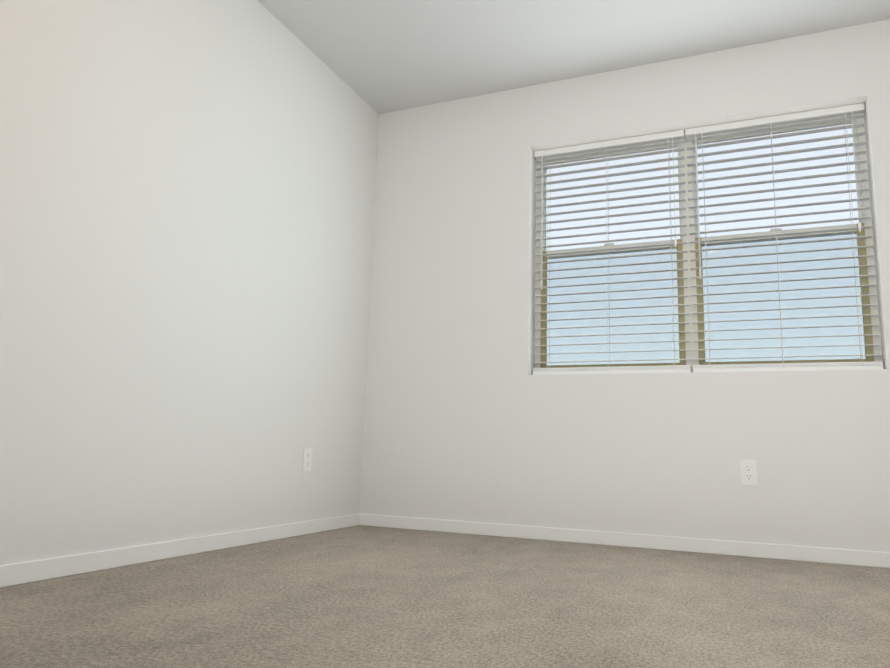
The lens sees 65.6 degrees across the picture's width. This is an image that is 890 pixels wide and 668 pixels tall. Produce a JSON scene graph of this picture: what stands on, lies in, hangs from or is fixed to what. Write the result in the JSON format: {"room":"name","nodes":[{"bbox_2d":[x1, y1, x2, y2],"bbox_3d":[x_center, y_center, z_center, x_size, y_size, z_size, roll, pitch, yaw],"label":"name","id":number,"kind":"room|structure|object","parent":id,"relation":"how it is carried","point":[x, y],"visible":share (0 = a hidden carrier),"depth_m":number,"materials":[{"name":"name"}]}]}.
{"room":"empty bedroom","nodes":[
{"label":"empty bedroom","id":0,"kind":"room"},
{"bbox_2d":[0,0,378,564],"bbox_3d":[-1.411,-0.508,2.019,0.170,2.440,4.519,-2,-10,23],"label":"wall","id":1,"kind":"structure","parent":0,"point":[187,195],"depth_m":2.65,"materials":[{"name":"white paint"}]},
{"bbox_2d":[0,514,359,587],"bbox_3d":[-1.331,0.674,1.860,0.012,0.062,4.337,-2,-10,23],"label":"baseboard","id":2,"kind":"structure","parent":1,"relation":"attached to","point":[12,574],"depth_m":2.48,"materials":[{"name":"white paint"}]},
{"bbox_2d":[302,448,311,471],"bbox_3d":[-0.676,0.620,3.397,0.007,0.115,0.070,-2,-10,23],"label":"electrical outlet","id":3,"kind":"object","parent":1,"relation":"attached to","point":[307,457],"visible":1,"depth_m":3.39,"materials":[{"name":"white plastic"}]},
{"bbox_2d":[0,525,889,667],"bbox_3d":[0.292,0.690,1.172,3.873,0.100,4.719,-2,-10,23],"label":"floor","id":4,"kind":"structure","parent":0,"point":[360,596],"depth_m":1.87,"materials":[{"name":"carpet"}]},
{"bbox_2d":[257,0,889,113],"bbox_3d":[0.366,-1.815,1.589,3.873,0.100,4.719,-2,-10,23],"label":"ceiling","id":5,"kind":"structure","parent":0,"point":[381,56],"depth_m":3.37,"materials":[{"name":"white paint"}]},
{"bbox_2d":[360,19,889,551],"bbox_3d":[1.221,-0.196,3.424,3.873,2.440,0.200,-2,-10,23],"label":"wall","id":6,"kind":"structure","parent":0,"point":[470,415],"depth_m":3.51,"materials":[{"name":"white paint"}]},
{"bbox_2d":[359,513,889,567],"bbox_3d":[1.145,0.959,3.133,3.533,0.062,0.012,-2,-10,23],"label":"baseboard","id":7,"kind":"structure","parent":6,"relation":"attached to","point":[808,553],"depth_m":3.22,"materials":[{"name":"white paint"}]},
{"bbox_2d":[535,115,881,371],"bbox_3d":[1.247,-0.412,3.520,1.598,1.260,0.075,-2,-10,23],"label":"window unit","id":8,"kind":"structure","parent":6,"relation":"in","point":[690,309],"depth_m":3.45,"materials":[{"name":"clear glass"}]},
{"bbox_2d":[533,129,690,374],"bbox_3d":[0.850,-0.411,3.606,0.792,1.256,0.069,-2,-10,23],"label":"window blind","id":9,"kind":"object","parent":8,"relation":"attached to","point":[624,144],"visible":0.94,"depth_m":3.62,"materials":[{"name":"white plastic"}]},
{"bbox_2d":[685,103,883,371],"bbox_3d":[1.582,-0.442,3.291,0.792,1.256,0.069,-2,-10,23],"label":"window blind","id":10,"kind":"object","parent":8,"relation":"attached to","point":[833,114],"visible":0.94,"depth_m":3.30,"materials":[{"name":"white plastic"}]},
{"bbox_2d":[740,459,757,485],"bbox_3d":[1.364,0.623,3.100,0.070,0.115,0.007,-2,-10,23],"label":"electrical outlet","id":11,"kind":"object","parent":6,"relation":"attached to","point":[748,472],"visible":1,"depth_m":3.10,"materials":[{"name":"white plastic"}]}
]}

